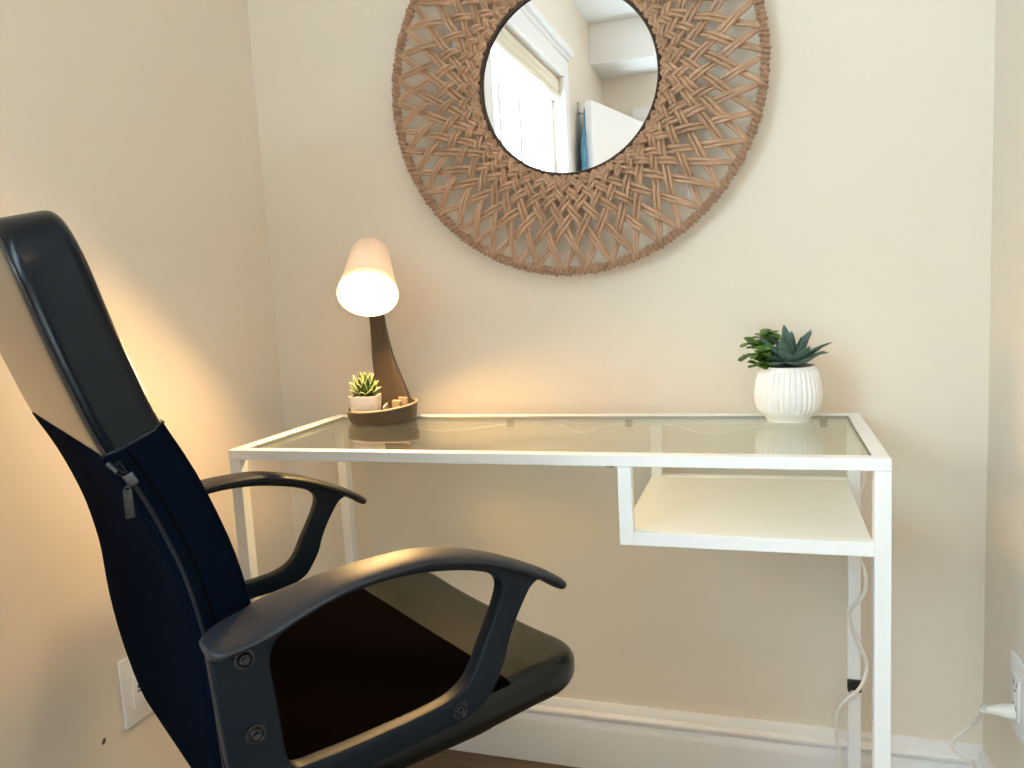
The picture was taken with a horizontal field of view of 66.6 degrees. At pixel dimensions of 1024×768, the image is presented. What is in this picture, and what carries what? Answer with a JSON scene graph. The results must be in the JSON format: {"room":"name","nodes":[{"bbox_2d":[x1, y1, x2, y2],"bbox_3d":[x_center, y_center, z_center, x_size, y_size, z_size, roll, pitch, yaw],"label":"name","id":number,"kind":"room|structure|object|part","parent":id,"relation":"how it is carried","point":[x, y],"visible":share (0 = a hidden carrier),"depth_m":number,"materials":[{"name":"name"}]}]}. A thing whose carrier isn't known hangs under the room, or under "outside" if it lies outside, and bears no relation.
{"room":"home office","nodes":[
{"label":"home office","id":0,"kind":"room"},
{"bbox_2d":[0,0,298,767],"bbox_3d":[-1.202,-0.237,-0.212,0.120,2.600,4.004,-1,7,18],"label":"wall","id":1,"kind":"structure","parent":0,"point":[134,123],"depth_m":1.30,"materials":[{"name":"beige paint"}]},
{"bbox_2d":[117,656,152,728],"bbox_3d":[-0.628,0.508,1.312,0.009,0.117,0.072,-1,7,18],"label":"wall outlet","id":2,"kind":"object","parent":1,"relation":"attached to","point":[135,707],"visible":0.47,"depth_m":1.29,"materials":[{"name":"white plastic"}]},
{"bbox_2d":[349,393,381,411],"bbox_3d":[-0.281,0.046,1.500,0.056,0.050,0.056,-2,7,6],"label":"pot","id":3,"kind":"object","parent":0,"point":[359,402],"depth_m":1.47,"materials":[{"name":"white ceramic"}]},
{"bbox_2d":[407,749,578,767],"bbox_3d":[0.148,1.081,-0.467,2.966,0.100,4.404,-1,7,18],"label":"floor","id":4,"kind":"structure","parent":0,"point":[448,758],"depth_m":1.64,"materials":[{"name":"brown wood"}]},
{"bbox_2d":[0,210,574,767],"bbox_3d":[-0.249,0.332,1.061,0.699,1.070,0.598,-8,8,-36],"label":"office chair","id":5,"kind":"object","parent":4,"relation":"on","point":[379,661],"visible":1,"depth_m":0.82,"materials":[{"name":"black fabric"}]},
{"bbox_3d":[-0.526,-0.049,0.833,0.061,0.207,0.456,-8,9,-38],"label":"panel","id":6,"kind":"part","parent":5,"relation":"part of","materials":[{"name":"black leather"}]},
{"bbox_3d":[-0.338,0.104,0.688,0.008,0.030,0.003,-8,8,-36],"label":"zip pull","id":7,"kind":"part","parent":5,"relation":"part of","materials":[{"name":"grey metal"}]},
{"bbox_3d":[-0.437,0.229,0.921,0.148,0.430,0.465,-8,8,-36],"label":"backrest","id":8,"kind":"part","parent":5,"relation":"part of","materials":[{"name":"black fabric"}]},
{"bbox_3d":[-0.440,0.256,1.250,0.373,0.207,0.020,-8,8,-36],"label":"armrest","id":9,"kind":"part","parent":5,"relation":"part of","materials":[{"name":"black plastic"}]},
{"bbox_3d":[-0.120,0.290,0.816,0.373,0.207,0.020,-8,8,-36],"label":"armrest","id":10,"kind":"part","parent":5,"relation":"part of","materials":[{"name":"black plastic"}]},
{"bbox_3d":[-0.246,0.376,1.067,0.277,0.015,0.452,-8,8,-36],"label":"seat panel","id":11,"kind":"part","parent":5,"relation":"part of","materials":[{"name":"black fabric"}]},
{"bbox_3d":[-0.247,0.397,1.067,0.283,0.057,0.464,-8,8,-36],"label":"seat","id":12,"kind":"part","parent":5,"relation":"part of","materials":[{"name":"black leather"}]},
{"bbox_3d":[-0.078,0.371,1.190,0.138,0.055,0.464,-8,8,-36],"label":"seat","id":13,"kind":"part","parent":5,"relation":"part of","materials":[{"name":"black leather"}]},
{"bbox_2d":[228,413,891,767],"bbox_3d":[0.079,0.446,1.351,1.002,0.740,0.358,-1,7,18],"label":"writing desk","id":14,"kind":"object","parent":4,"relation":"on","point":[821,515],"visible":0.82,"depth_m":1.17,"materials":[{"name":"white metal"}]},
{"bbox_3d":[-0.438,0.480,1.344,0.020,0.717,0.020,-1,7,18],"label":"leg","id":15,"kind":"part","parent":14,"relation":"part of","materials":[{"name":"white metal"}]},
{"bbox_3d":[-0.336,0.437,1.661,0.020,0.717,0.020,-1,7,18],"label":"leg","id":16,"kind":"part","parent":14,"relation":"part of","materials":[{"name":"white metal"}]},
{"bbox_2d":[336,238,417,425],"bbox_3d":[-0.265,-0.101,1.484,0.145,0.354,0.168,-1,7,18],"label":"desk lamp","id":17,"kind":"object","parent":14,"relation":"on","point":[367,286],"visible":0.95,"depth_m":1.46,"materials":[{"name":"beige plastic"}]},
{"bbox_2d":[349,372,381,411],"bbox_3d":[-0.282,0.024,1.498,0.061,0.094,0.061,-4,7,-4],"label":"potted succulent","id":18,"kind":"object","parent":17,"relation":"on","point":[365,398],"visible":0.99,"depth_m":1.48,"materials":[{"name":"green plant"}]},
{"bbox_3d":[-0.261,-0.201,1.459,0.120,0.149,0.150,-1,7,18],"label":"lamp shade","id":19,"kind":"part","parent":17,"relation":"part of","materials":[{"name":"white fabric"}]},
{"bbox_2d":[339,272,396,311],"bbox_3d":[-0.265,-0.170,1.435,0.101,0.076,0.076,-1,7,18],"label":"diffuser","id":20,"kind":"object","parent":17,"relation":"attached to","point":[358,291],"depth_m":1.43,"materials":[{"name":"white"}]},
{"bbox_2d":[346,398,417,425],"bbox_3d":[-0.253,0.053,1.519,0.141,0.038,0.133,-1,7,18],"label":"tray","id":21,"kind":"object","parent":17,"relation":"attached to","point":[393,410],"depth_m":1.47,"materials":[{"name":"brown wood"}]},
{"bbox_3d":[-0.241,-0.056,1.533,0.084,0.240,0.050,-1,7,18],"label":"stem","id":22,"kind":"part","parent":17,"relation":"part of","materials":[{"name":"brown wood"}]},
{"bbox_3d":[0.059,0.087,1.308,1.000,0.016,0.356,-1,7,18],"label":"frame","id":23,"kind":"part","parent":14,"relation":"part of","materials":[{"name":"white metal"}]},
{"bbox_2d":[407,424,1015,767],"bbox_3d":[0.310,0.431,1.461,1.066,0.724,0.162,0,8,28],"label":"power cord","id":24,"kind":"object","parent":14,"relation":"attached to","point":[1007,710],"visible":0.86,"depth_m":1.35,"materials":[{"name":"white plastic"}]},
{"bbox_2d":[738,325,831,422],"bbox_3d":[0.451,-0.017,1.288,0.123,0.157,0.124,-6,8,-26],"label":"potted plant","id":25,"kind":"object","parent":14,"relation":"on","point":[787,389],"visible":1,"depth_m":1.26,"materials":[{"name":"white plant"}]},
{"bbox_3d":[0.459,0.014,1.296,0.109,0.092,0.109,-1,7,18],"label":"pot","id":26,"kind":"part","parent":25,"relation":"part of","materials":[{"name":"white ceramic"}]},
{"bbox_3d":[0.596,0.422,1.359,0.020,0.717,0.020,-1,7,18],"label":"leg","id":27,"kind":"part","parent":14,"relation":"part of","materials":[{"name":"white metal"}]},
{"bbox_2d":[847,679,861,692],"bbox_3d":[0.595,0.524,1.354,0.023,0.018,0.014,-1,7,18],"label":"clip","id":28,"kind":"object","parent":14,"relation":"attached to","point":[852,684],"visible":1,"depth_m":1.35,"materials":[{"name":"black plastic"}]},
{"bbox_3d":[0.494,0.466,1.042,0.020,0.717,0.020,-1,7,18],"label":"leg","id":29,"kind":"part","parent":14,"relation":"part of","materials":[{"name":"white metal"}]},
{"bbox_2d":[247,0,995,744],"bbox_3d":[0.133,-0.513,1.505,1.609,2.600,0.120,-1,7,18],"label":"wall","id":30,"kind":"structure","parent":0,"point":[857,213],"depth_m":1.46,"materials":[{"name":"beige paint"}]},
{"bbox_2d":[391,0,771,276],"bbox_3d":[0.103,-0.551,1.422,0.704,0.704,0.046,-1,7,18],"label":"wall mirror","id":31,"kind":"object","parent":30,"relation":"attached to","point":[565,93],"visible":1,"depth_m":1.42,"materials":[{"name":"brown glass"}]},
{"bbox_2d":[482,0,657,172],"bbox_3d":[0.101,-0.550,1.415,0.334,0.334,0.004,-1,7,18],"label":"mirror glass","id":32,"kind":"object","parent":31,"relation":"attached to","point":[569,86],"depth_m":1.41,"materials":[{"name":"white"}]},
{"bbox_2d":[449,697,982,767],"bbox_3d":[0.179,0.716,1.585,1.369,0.139,0.018,-1,7,18],"label":"baseboard","id":33,"kind":"structure","parent":30,"relation":"attached to","point":[579,733],"depth_m":1.53,"materials":[{"name":"white paint"}]},
{"bbox_2d":[982,0,1023,767],"bbox_3d":[0.587,-0.417,0.485,0.120,2.600,1.554,-1,7,18],"label":"wall","id":34,"kind":"structure","parent":0,"point":[1004,563],"depth_m":1.21,"materials":[{"name":"beige paint"}]},
{"bbox_2d":[973,751,992,767],"bbox_3d":[0.585,0.806,0.643,0.018,0.139,1.536,-1,7,18],"label":"baseboard","id":35,"kind":"structure","parent":34,"relation":"attached to","point":[983,761],"depth_m":1.34,"materials":[{"name":"white paint"}]},
{"bbox_2d":[1009,649,1023,745],"bbox_3d":[0.751,0.465,1.157,0.009,0.117,0.072,-1,7,18],"label":"wall outlet","id":36,"kind":"object","parent":34,"relation":"attached to","point":[1016,695],"visible":0.92,"depth_m":1.15,"materials":[{"name":"white plastic"}]}
]}

